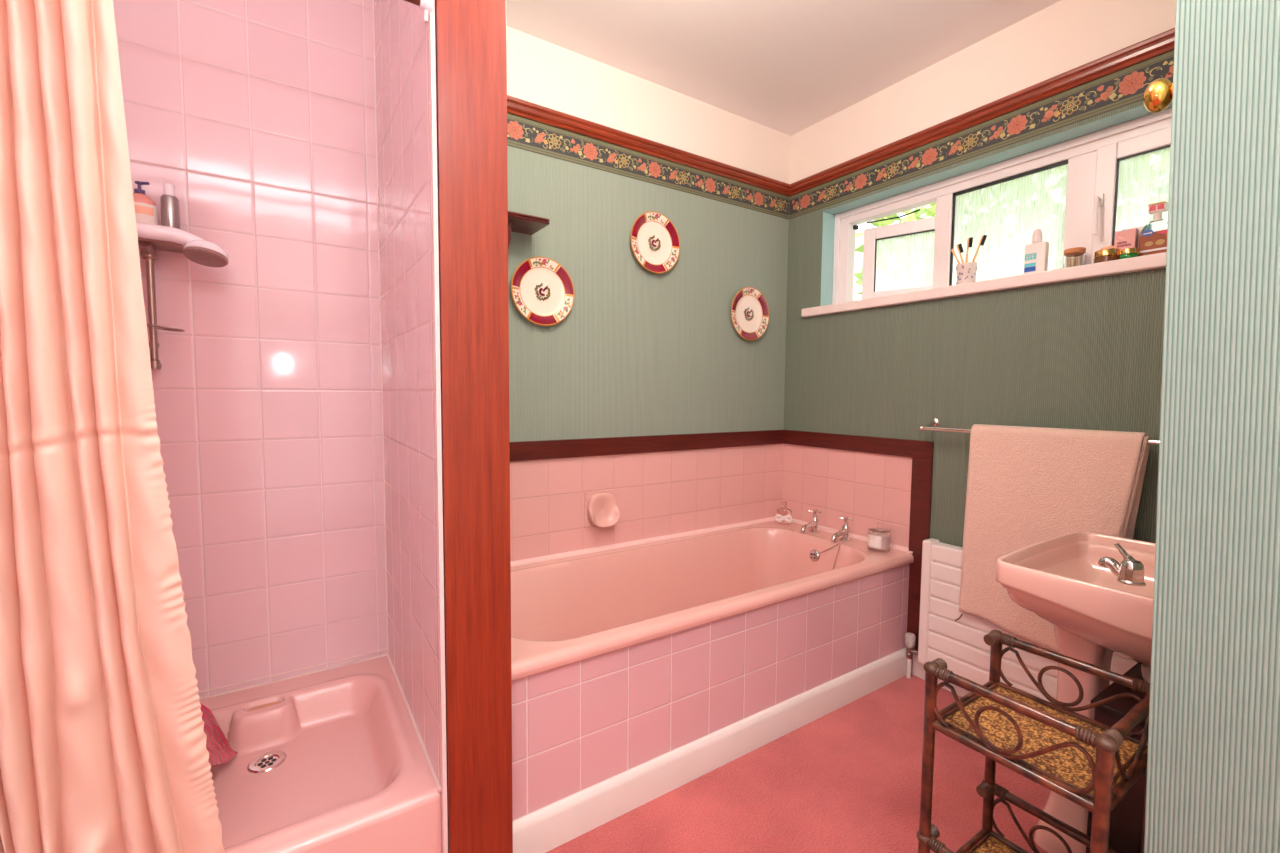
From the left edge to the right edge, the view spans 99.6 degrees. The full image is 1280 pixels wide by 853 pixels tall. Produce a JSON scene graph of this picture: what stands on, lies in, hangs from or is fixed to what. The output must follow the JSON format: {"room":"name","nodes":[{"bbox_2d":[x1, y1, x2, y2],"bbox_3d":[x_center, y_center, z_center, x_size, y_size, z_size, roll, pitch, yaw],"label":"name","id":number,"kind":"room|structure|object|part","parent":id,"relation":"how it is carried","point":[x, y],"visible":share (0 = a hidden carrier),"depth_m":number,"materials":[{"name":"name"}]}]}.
{"room":"bathroom","nodes":[
{"label":"bathroom","id":0,"kind":"room"},
{"bbox_2d":[374,0,441,852],"bbox_3d":[-0.587,-0.167,1.530,0.155,2.529,0.778,-2,4,-33],"label":"wall partition","id":1,"kind":"structure","parent":0,"point":[401,31],"depth_m":1.41,"materials":[{"name":"pink tile"}]},
{"bbox_2d":[404,0,432,21],"bbox_3d":[-0.765,-0.849,0.892,0.800,0.060,0.044,-2,4,-33],"label":"curtain rod","id":2,"kind":"object","parent":1,"relation":"attached to","point":[426,6],"visible":1,"depth_m":1.10,"materials":[{"name":"white metal"}]},
{"bbox_2d":[0,0,225,852],"bbox_3d":[-0.885,0.050,0.795,0.420,1.745,0.062,-2,4,-33],"label":"shower curtain","id":3,"kind":"object","parent":2,"relation":"hanging from","point":[103,738],"visible":1,"depth_m":0.82,"materials":[{"name":"pink fabric"}]},
{"bbox_3d":[-0.766,-0.857,0.891,0.796,0.023,0.023,-2,4,-33],"label":"rod","id":4,"kind":"part","parent":2,"relation":"part of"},
{"bbox_2d":[428,0,447,852],"bbox_3d":[-0.434,-0.212,1.155,0.009,2.389,0.018,-2,4,-33],"label":"trim","id":5,"kind":"structure","parent":1,"relation":"attached to","point":[431,18],"depth_m":1.16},
{"bbox_2d":[435,0,512,852],"bbox_3d":[-0.365,-0.144,1.198,0.147,2.529,0.022,-2,4,-33],"label":"wooden post","id":6,"kind":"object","parent":1,"relation":"attached to","point":[471,39],"depth_m":1.20,"materials":[{"name":"brown wood"}]},
{"bbox_2d":[113,0,790,697],"bbox_3d":[-0.346,-0.209,2.210,3.105,2.529,0.100,-2,4,-33],"label":"wall","id":7,"kind":"structure","parent":0,"point":[259,115],"depth_m":1.74,"materials":[{"name":"pink tile"}]},
{"bbox_2d":[138,237,184,368],"bbox_3d":[-1.308,-0.323,1.446,0.155,0.335,0.110,-2,4,-33],"label":"riser rail","id":8,"kind":"object","parent":7,"relation":"attached to","point":[149,247],"visible":0.69,"depth_m":1.45,"materials":[{"name":"silver metal"}]},
{"bbox_3d":[-1.307,-0.485,1.435,0.155,0.008,0.108,-2,4,-33],"label":"shelf plate","id":9,"kind":"part","parent":8,"relation":"part of","materials":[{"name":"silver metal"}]},
{"bbox_2d":[136,222,228,266],"bbox_3d":[-1.248,-0.473,1.380,0.316,0.086,0.096,-2,4,-33],"label":"shower","id":10,"kind":"object","parent":8,"relation":"attached to","point":[196,249],"visible":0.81,"depth_m":1.41,"materials":[{"name":"pink plastic"}]},
{"bbox_2d":[133,181,157,224],"bbox_3d":[-1.312,-0.565,1.421,0.067,0.154,0.050,-2,4,-33],"label":"pump bottle","id":11,"kind":"object","parent":10,"relation":"on","point":[145,207],"visible":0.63,"depth_m":1.41,"materials":[{"name":"plastic"}]},
{"bbox_2d":[160,183,179,228],"bbox_3d":[-1.266,-0.571,1.457,0.039,0.161,0.039,-2,4,-33],"label":"spray can","id":12,"kind":"object","parent":10,"relation":"on","point":[169,204],"visible":0.73,"depth_m":1.44,"materials":[{"name":"silver metal"}]},
{"bbox_3d":[-1.260,-0.485,1.369,0.285,0.062,0.040,-2,5,-38],"label":"handle","id":13,"kind":"part","parent":10,"relation":"part of","materials":[{"name":"pink plastic"}]},
{"bbox_2d":[198,0,440,791],"bbox_3d":[-0.990,-0.296,1.266,0.800,2.245,0.762,-2,4,-33],"label":"trim","id":14,"kind":"structure","parent":7,"relation":"attached to","point":[430,766],"depth_m":1.76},
{"bbox_2d":[508,211,548,248],"bbox_3d":[-0.526,-0.673,1.901,0.377,0.140,0.166,-2,4,-33],"label":"wall shelf","id":15,"kind":"object","parent":7,"relation":"attached to","point":[517,222],"visible":0.28,"depth_m":1.92,"materials":[{"name":"brown wood"}]},
{"bbox_2d":[511,257,573,325],"bbox_3d":[-0.375,-0.520,2.088,0.261,0.261,0.022,-2,4,-33],"label":"wall plate","id":16,"kind":"object","parent":7,"relation":"attached to","point":[542,290],"visible":1,"depth_m":2.09,"materials":[{"name":"white ceramic"}]},
{"bbox_2d":[585,489,619,526],"bbox_3d":[-0.154,0.347,2.278,0.150,0.150,0.058,-2,4,-33],"label":"soap dish","id":17,"kind":"object","parent":7,"relation":"attached to","point":[601,508],"visible":1,"depth_m":2.28,"materials":[{"name":"pink ceramic"}]},
{"bbox_2d":[631,211,679,272],"bbox_3d":[0.065,-0.799,2.357,0.261,0.261,0.022,-2,4,-33],"label":"wall plate","id":18,"kind":"object","parent":7,"relation":"attached to","point":[655,242],"visible":1,"depth_m":2.36,"materials":[{"name":"white ceramic"}]},
{"bbox_2d":[511,517,912,566],"bbox_3d":[0.216,0.536,2.125,1.800,0.017,0.742,-2,4,-33],"label":"trim","id":19,"kind":"structure","parent":7,"relation":"attached to","point":[729,526],"depth_m":2.43,"materials":[{"name":"pink ceramic"}]},
{"bbox_2d":[510,430,933,649],"bbox_3d":[0.233,0.514,2.097,1.800,0.900,0.805,-2,4,-33],"label":"trim","id":20,"kind":"structure","parent":7,"relation":"attached to","point":[921,452],"depth_m":2.31,"materials":[{"name":"brown wood"}]},
{"bbox_2d":[731,287,768,339],"bbox_3d":[0.544,-0.559,2.687,0.261,0.261,0.022,-2,4,-33],"label":"wall plate","id":21,"kind":"object","parent":7,"relation":"attached to","point":[749,308],"visible":1,"depth_m":2.69,"materials":[{"name":"white ceramic"}]},
{"bbox_2d":[506,0,1060,135],"bbox_3d":[0.539,-1.429,0.791,3.105,0.100,3.300,-2,4,-33],"label":"ceiling","id":22,"kind":"structure","parent":0,"point":[787,67],"depth_m":2.04,"materials":[{"name":"paint"}]},
{"bbox_2d":[546,672,1049,852],"bbox_3d":[0.519,1.195,0.957,3.105,0.100,3.300,-2,4,-33],"label":"floor","id":23,"kind":"structure","parent":0,"point":[848,779],"depth_m":1.61,"materials":[{"name":"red carpet"}]},
{"bbox_2d":[199,656,441,852],"bbox_3d":[-0.998,0.964,1.346,0.797,0.289,0.759,-2,4,-33],"label":"shower tray","id":24,"kind":"object","parent":23,"relation":"on","point":[333,760],"visible":0.68,"depth_m":1.41,"materials":[{"name":"pink ceramic"}]},
{"bbox_2d":[200,703,237,764],"bbox_3d":[-1.183,0.826,1.318,0.260,0.162,0.256,-1,4,-20],"label":"cloth","id":25,"kind":"object","parent":24,"relation":"in","point":[218,747],"visible":0.16,"depth_m":1.42,"materials":[{"name":"fabric"}]},
{"bbox_2d":[511,521,913,852],"bbox_3d":[0.217,0.804,2.138,1.796,0.526,0.748,-2,4,-33],"label":"bathtub","id":26,"kind":"object","parent":23,"relation":"on","point":[640,672],"visible":0.88,"depth_m":1.82,"materials":[{"name":"pink ceramic"}]},
{"bbox_2d":[511,521,913,681],"bbox_3d":[0.216,0.743,2.135,1.796,0.404,0.745,-2,4,-33],"label":"tub","id":27,"kind":"object","parent":26,"relation":"in","point":[755,602],"depth_m":2.07,"materials":[{"name":"pink ceramic"}]},
{"bbox_2d":[775,501,791,524],"bbox_3d":[0.748,0.446,2.804,0.085,0.115,0.088,2,4,21],"label":"bottle","id":28,"kind":"object","parent":26,"relation":"on","point":[783,516],"visible":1,"depth_m":2.78,"materials":[{"name":"pink glass"}]},
{"bbox_2d":[800,509,821,532],"bbox_3d":[0.824,0.462,2.634,0.126,0.106,0.053,-1,4,-24],"label":"tap","id":29,"kind":"object","parent":26,"relation":"on","point":[813,524],"visible":1,"depth_m":2.63,"materials":[{"name":"silver metal"}]},
{"bbox_3d":[0.816,0.489,2.624,0.102,0.046,0.024,-2,4,-33],"label":"spout","id":30,"kind":"part","parent":29,"relation":"part of","materials":[{"name":"silver metal"}]},
{"bbox_3d":[0.858,0.421,2.646,0.050,0.024,0.050,-1,4,-17],"label":"cross handle","id":31,"kind":"part","parent":29,"relation":"part of","materials":[{"name":"silver metal"}]},
{"bbox_2d":[816,543,839,568],"bbox_3d":[0.844,0.588,2.461,0.048,0.137,0.132,-2,4,-33],"label":"chain","id":32,"kind":"object","parent":26,"relation":"hanging from","point":[838,543],"visible":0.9,"depth_m":2.43,"materials":[{"name":"silver metal"}]},
{"bbox_2d":[830,516,852,541],"bbox_3d":[0.920,0.472,2.488,0.126,0.106,0.053,-1,4,-24],"label":"tap","id":33,"kind":"object","parent":26,"relation":"on","point":[844,532],"visible":1,"depth_m":2.49,"materials":[{"name":"silver metal"}]},
{"bbox_3d":[0.911,0.499,2.478,0.102,0.046,0.024,-2,4,-33],"label":"spout","id":34,"kind":"part","parent":33,"relation":"part of","materials":[{"name":"silver metal"}]},
{"bbox_3d":[0.953,0.431,2.500,0.050,0.024,0.050,-1,4,-17],"label":"cross handle","id":35,"kind":"part","parent":33,"relation":"part of","materials":[{"name":"silver metal"}]},
{"bbox_2d":[867,522,890,551],"bbox_3d":[1.040,0.475,2.351,0.094,0.120,0.094,-2,4,-33],"label":"candle jar","id":36,"kind":"object","parent":26,"relation":"on","point":[879,538],"visible":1,"depth_m":2.32,"materials":[{"name":"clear glass"}]},
{"bbox_3d":[1.041,0.433,2.348,0.094,0.037,0.094,-2,4,-33],"label":"lid","id":37,"kind":"part","parent":36,"relation":"part of","materials":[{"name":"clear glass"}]},
{"bbox_2d":[905,633,917,677],"bbox_3d":[1.151,0.971,2.271,0.042,0.190,0.080,-2,4,-33],"label":"radiator valve","id":38,"kind":"object","parent":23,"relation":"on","point":[910,638],"visible":0.97,"depth_m":2.28,"materials":[{"name":"silver metal"}]},
{"bbox_2d":[916,630,1149,852],"bbox_3d":[0.842,0.827,1.155,0.331,0.614,0.333,-2,4,-33],"label":"stand","id":39,"kind":"object","parent":23,"relation":"on","point":[1088,762],"visible":0.94,"depth_m":1.14,"materials":[{"name":"wicker"}]},
{"bbox_3d":[0.635,0.832,1.200,0.025,0.595,0.024,-2,4,-33],"label":"leg","id":40,"kind":"part","parent":39,"relation":"part of","materials":[{"name":"wood"}]},
{"bbox_3d":[0.717,0.926,1.080,0.022,0.022,0.300,-2,4,-33],"label":"rail","id":41,"kind":"part","parent":39,"relation":"part of","materials":[{"name":"wood"}]},
{"bbox_3d":[0.884,0.824,1.363,0.025,0.595,0.024,-2,4,-33],"label":"leg","id":42,"kind":"part","parent":39,"relation":"part of","materials":[{"name":"wicker"}]},
{"bbox_2d":[973,836,1016,852],"bbox_3d":[0.840,1.040,1.169,0.290,0.005,0.292,-2,4,-33],"label":"shelf","id":43,"kind":"object","parent":39,"relation":"attached to","point":[981,844],"depth_m":1.32,"materials":[{"name":"brown wicker"}]},
{"bbox_3d":[0.719,0.539,1.055,0.022,0.022,0.300,-2,4,-33],"label":"rail","id":44,"kind":"part","parent":39,"relation":"part of","materials":[{"name":"wicker"}]},
{"bbox_2d":[936,686,1147,799],"bbox_3d":[0.843,0.653,1.144,0.290,0.005,0.292,-2,4,-33],"label":"shelf","id":45,"kind":"object","parent":39,"relation":"attached to","point":[1063,771],"depth_m":1.11,"materials":[{"name":"brown wicker"}]},
{"bbox_3d":[0.966,0.917,1.243,0.022,0.022,0.300,-2,4,-33],"label":"rail","id":46,"kind":"part","parent":39,"relation":"part of","materials":[{"name":"wood"}]},
{"bbox_3d":[0.969,0.530,1.218,0.022,0.022,0.300,-2,4,-33],"label":"rail","id":47,"kind":"part","parent":39,"relation":"part of","materials":[{"name":"wicker"}]},
{"bbox_3d":[0.799,0.849,0.949,0.025,0.595,0.024,-2,4,-33],"label":"leg","id":48,"kind":"part","parent":39,"relation":"part of","materials":[{"name":"wood"}]},
{"bbox_3d":[0.926,0.543,1.012,0.298,0.022,0.022,-2,4,-33],"label":"rail","id":49,"kind":"part","parent":39,"relation":"part of","materials":[{"name":"wicker"}]},
{"bbox_3d":[1.049,0.841,1.112,0.025,0.595,0.024,-2,4,-33],"label":"leg","id":50,"kind":"part","parent":39,"relation":"part of","materials":[{"name":"wood"}]},
{"bbox_2d":[996,531,1155,852],"bbox_3d":[1.209,0.728,1.391,0.576,0.786,0.362,-2,4,-33],"label":"washbasin","id":51,"kind":"object","parent":23,"relation":"on","point":[1093,615],"visible":0.56,"depth_m":1.37,"materials":[{"name":"pink ceramic"}]},
{"bbox_2d":[996,531,1155,665],"bbox_3d":[1.211,0.444,1.373,0.576,0.218,0.362,-2,4,-33],"label":"basin","id":52,"kind":"object","parent":51,"relation":"in","point":[1061,580],"depth_m":1.30,"materials":[{"name":"pink ceramic"}]},
{"bbox_2d":[1098,542,1145,585],"bbox_3d":[1.173,0.329,1.316,0.052,0.092,0.092,-2,4,-33],"label":"mixer tap","id":53,"kind":"object","parent":51,"relation":"on","point":[1130,571],"visible":1,"depth_m":1.30,"materials":[{"name":"silver metal"}]},
{"bbox_3d":[1.164,0.347,1.331,0.026,0.048,0.060,-2,4,-33],"label":"spout","id":54,"kind":"part","parent":53,"relation":"part of","materials":[{"name":"silver metal"}]},
{"bbox_3d":[1.175,0.308,1.311,0.019,0.049,0.043,-2,4,-33],"label":"lever","id":55,"kind":"part","parent":53,"relation":"part of","materials":[{"name":"silver metal"}]},
{"bbox_2d":[1141,664,1150,682],"bbox_3d":[1.211,0.591,1.248,0.048,0.040,0.119,0,4,0],"label":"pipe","id":56,"kind":"object","parent":51,"relation":"attached to","point":[1145,669],"visible":0.16,"depth_m":1.28,"materials":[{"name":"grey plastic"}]},
{"bbox_2d":[1086,663,1147,852],"bbox_3d":[1.211,0.872,1.277,0.380,0.515,0.146,-2,4,-33],"label":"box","id":57,"kind":"object","parent":23,"relation":"on","point":[1126,819],"visible":0.19,"depth_m":1.19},
{"bbox_3d":[1.213,0.622,1.261,0.380,0.015,0.146,-2,4,-33],"label":"lid","id":58,"kind":"part","parent":57,"relation":"part of","materials":[{"name":"brown wood"}]},
{"bbox_2d":[782,0,1175,671],"bbox_3d":[1.724,-0.158,1.654,0.250,2.529,3.100,-2,4,-33],"label":"wall","id":59,"kind":"structure","parent":0,"point":[1086,354],"depth_m":2.14,"materials":[{"name":"green paint"}]},
{"bbox_2d":[507,50,1173,218],"bbox_3d":[0.510,-1.064,1.599,1.808,0.117,1.757,-2,4,-33],"label":"wallpaper border","id":60,"kind":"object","parent":59,"relation":"attached to","point":[1127,86],"depth_m":2.15,"materials":[{"name":"multicoloured paper"}]},
{"bbox_2d":[507,28,1174,196],"bbox_3d":[0.496,-1.151,1.608,1.800,0.057,1.720,-2,4,-33],"label":"trim","id":61,"kind":"structure","parent":59,"relation":"attached to","point":[1159,44],"depth_m":2.12,"materials":[{"name":"brown wood"}]},
{"bbox_2d":[912,654,969,696],"bbox_3d":[1.434,1.038,1.917,0.016,0.105,0.960,-2,4,-33],"label":"baseboard","id":62,"kind":"structure","parent":59,"relation":"attached to","point":[918,670],"depth_m":2.28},
{"bbox_2d":[801,108,1171,317],"bbox_3d":[1.392,-0.766,2.149,0.326,0.505,1.600,-2,4,-33],"label":"window","id":63,"kind":"structure","parent":59,"relation":"in","point":[1094,161],"depth_m":2.05,"materials":[{"name":"plastic"}]},
{"bbox_3d":[1.249,-0.768,2.519,0.290,0.250,0.006,3,5,40],"label":"pane","id":64,"kind":"part","parent":63,"relation":"part of","materials":[{"name":"clear glass"}]},
{"bbox_3d":[1.250,-0.768,2.520,0.400,0.360,0.045,3,5,40],"label":"casement frame","id":65,"kind":"part","parent":63,"relation":"part of","materials":[{"name":"plastic"}]},
{"bbox_2d":[956,262,976,284],"bbox_3d":[1.294,-0.599,2.144,0.073,0.088,0.072,-2,4,-33],"label":"toothbrush cup","id":66,"kind":"object","parent":63,"relation":"on","point":[966,272],"visible":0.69,"depth_m":2.12,"materials":[{"name":"white ceramic"}]},
{"bbox_2d":[951,249,959,263],"bbox_3d":[1.276,-0.639,2.153,0.010,0.148,0.076,-2,4,-35],"label":"toothbrush","id":67,"kind":"object","parent":66,"relation":"in","point":[952,250],"visible":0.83,"depth_m":2.17,"materials":[{"name":"brown wood"}]},
{"bbox_2d":[956,244,963,262],"bbox_3d":[1.292,-0.647,2.159,0.013,0.168,0.058,-3,5,-43],"label":"toothbrush","id":68,"kind":"object","parent":66,"relation":"in","point":[959,246],"visible":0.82,"depth_m":2.16,"materials":[{"name":"brown wood"}]},
{"bbox_2d":[965,237,972,261],"bbox_3d":[1.291,-0.651,2.127,0.013,0.178,0.027,-3,5,-43],"label":"toothbrush","id":69,"kind":"object","parent":66,"relation":"in","point":[969,240],"visible":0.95,"depth_m":2.12,"materials":[{"name":"brown wood"}]},
{"bbox_3d":[1.287,-0.651,2.131,0.018,0.177,0.010,2,4,25],"label":"stem","id":70,"kind":"part","parent":69,"relation":"part of","materials":[{"name":"brown wood"}]},
{"bbox_2d":[972,235,986,261],"bbox_3d":[1.311,-0.650,2.116,0.013,0.180,0.082,-2,4,-33],"label":"toothbrush","id":71,"kind":"object","parent":66,"relation":"in","point":[983,238],"visible":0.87,"depth_m":2.09,"materials":[{"name":"brown wood"}]},
{"bbox_3d":[1.308,-0.532,2.110,0.128,0.042,1.600,-2,4,-33],"label":"sill","id":72,"kind":"part","parent":63,"relation":"part of","materials":[{"name":"plastic"}]},
{"bbox_3d":[1.422,-0.758,2.097,0.006,0.393,0.396,-2,4,-33],"label":"pane","id":73,"kind":"part","parent":63,"relation":"part of","materials":[{"name":"clear glass"}]},
{"bbox_2d":[1024,229,1048,273],"bbox_3d":[1.425,-0.626,1.943,0.032,0.168,0.068,-2,4,-33],"label":"lotion bottle","id":74,"kind":"object","parent":63,"relation":"on","point":[1036,254],"visible":0.83,"depth_m":1.93,"materials":[{"name":"plastic"}]},
{"bbox_2d":[1063,247,1085,267],"bbox_3d":[1.487,-0.571,1.851,0.060,0.071,0.060,-2,4,-33],"label":"jar","id":75,"kind":"object","parent":63,"relation":"on","point":[1075,256],"visible":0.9,"depth_m":1.83,"materials":[{"name":"clear glass"}]},
{"bbox_3d":[1.487,-0.596,1.849,0.060,0.021,0.060,-2,4,-33],"label":"cork lid","id":76,"kind":"part","parent":75,"relation":"part of","materials":[{"name":"brown wood"}]},
{"bbox_3d":[1.531,-0.711,1.813,0.044,0.140,0.022,-2,4,-33],"label":"handle","id":77,"kind":"part","parent":63,"relation":"part of","materials":[{"name":"plastic"}]},
{"bbox_2d":[1094,248,1119,262],"bbox_3d":[1.525,-0.551,1.766,0.066,0.044,0.066,-2,4,-33],"label":"jar","id":78,"kind":"object","parent":63,"relation":"on","point":[1104,255],"visible":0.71,"depth_m":1.74,"materials":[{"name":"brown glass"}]},
{"bbox_2d":[1100,246,1113,249],"bbox_3d":[1.548,-0.563,1.788,0.056,0.064,0.056,-2,4,-33],"label":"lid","id":79,"kind":"object","parent":63,"relation":"on","point":[1105,247],"visible":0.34,"depth_m":1.77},
{"bbox_2d":[1114,228,1138,249],"bbox_3d":[1.563,-0.579,1.740,0.027,0.102,0.052,-2,4,-33],"label":"carton","id":80,"kind":"object","parent":63,"relation":"on","point":[1124,239],"visible":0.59,"depth_m":1.73,"materials":[{"name":"pink cardboard"}]},
{"bbox_2d":[1119,248,1138,258],"bbox_3d":[1.538,-0.541,1.702,0.046,0.032,0.046,-2,4,-33],"label":"jar","id":81,"kind":"object","parent":63,"relation":"on","point":[1128,252],"visible":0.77,"depth_m":1.69,"materials":[{"name":"green glass"}]},
{"bbox_3d":[1.668,-0.731,1.684,0.045,0.399,0.398,-2,4,-33],"label":"casement frame","id":82,"kind":"part","parent":63,"relation":"part of","materials":[{"name":"plastic"}]},
{"bbox_2d":[1124,226,1143,247],"bbox_3d":[1.598,-0.584,1.741,0.015,0.112,0.072,-2,4,-33],"label":"packet","id":83,"kind":"object","parent":63,"relation":"on","point":[1141,227],"visible":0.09,"depth_m":1.73,"materials":[{"name":"white paper"}]},
{"bbox_3d":[1.667,-0.731,1.683,0.006,0.289,0.288,-2,4,-33],"label":"pane","id":84,"kind":"part","parent":63,"relation":"part of","materials":[{"name":"clear glass"}]},
{"bbox_2d":[1138,201,1167,255],"bbox_3d":[1.603,-0.606,1.678,0.035,0.166,0.076,-2,4,-33],"label":"oil bottle","id":85,"kind":"object","parent":63,"relation":"on","point":[1153,237],"visible":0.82,"depth_m":1.67,"materials":[{"name":"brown glass"}]},
{"bbox_2d":[1148,201,1165,211],"bbox_3d":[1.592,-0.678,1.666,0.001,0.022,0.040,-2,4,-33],"label":"cap","id":86,"kind":"object","parent":85,"relation":"on","point":[1160,206],"depth_m":1.66,"materials":[{"name":"red plastic"}]},
{"bbox_2d":[918,538,1137,701],"bbox_3d":[1.404,0.736,1.876,0.084,0.510,0.840,-2,4,-33],"label":"radiator","id":87,"kind":"object","parent":59,"relation":"attached to","point":[960,643],"visible":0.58,"depth_m":2.08,"materials":[{"name":"metal"}]},
{"bbox_2d":[919,418,1158,444],"bbox_3d":[1.403,0.015,1.851,0.084,0.053,0.880,-2,4,-33],"label":"towel rail","id":88,"kind":"object","parent":59,"relation":"attached to","point":[934,421],"visible":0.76,"depth_m":2.12,"materials":[{"name":"silver metal"}]},
{"bbox_2d":[955,424,1150,651],"bbox_3d":[1.366,0.380,1.842,0.086,0.752,0.508,-2,4,-33],"label":"towel","id":89,"kind":"object","parent":88,"relation":"hanging from","point":[1026,486],"visible":0.73,"depth_m":1.84,"materials":[{"name":"pink fabric"}]},
{"bbox_2d":[1144,0,1279,852],"bbox_3d":[1.660,-0.091,0.592,1.022,2.529,1.432,-2,4,-33],"label":"wall","id":90,"kind":"structure","parent":0,"point":[1213,781],"depth_m":0.83,"materials":[{"name":"green paint"}]},
{"bbox_2d":[1143,78,1172,112],"bbox_3d":[0.856,-0.546,0.892,0.051,0.050,0.038,-2,4,-33],"label":"handle","id":91,"kind":"object","parent":90,"relation":"attached to","point":[1157,97],"visible":0.97,"depth_m":0.88,"materials":[{"name":"gold metal"}]},
{"label":"outside","id":92,"kind":"structure","parent":0,"visible":0},
{"bbox_3d":[5.452,1.323,4.256,8.750,0.100,9.000,-2,4,-33],"label":"ground","id":93,"kind":"structure","parent":92,"visible":0},
{"bbox_2d":[854,149,1168,300],"bbox_3d":[2.714,-0.394,4.005,1.698,3.411,4.348,-2,4,-33],"label":"hedge","id":94,"kind":"object","parent":93,"relation":"on","point":[930,211],"visible":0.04,"depth_m":4.10,"materials":[{"name":"green plant"}]}
]}

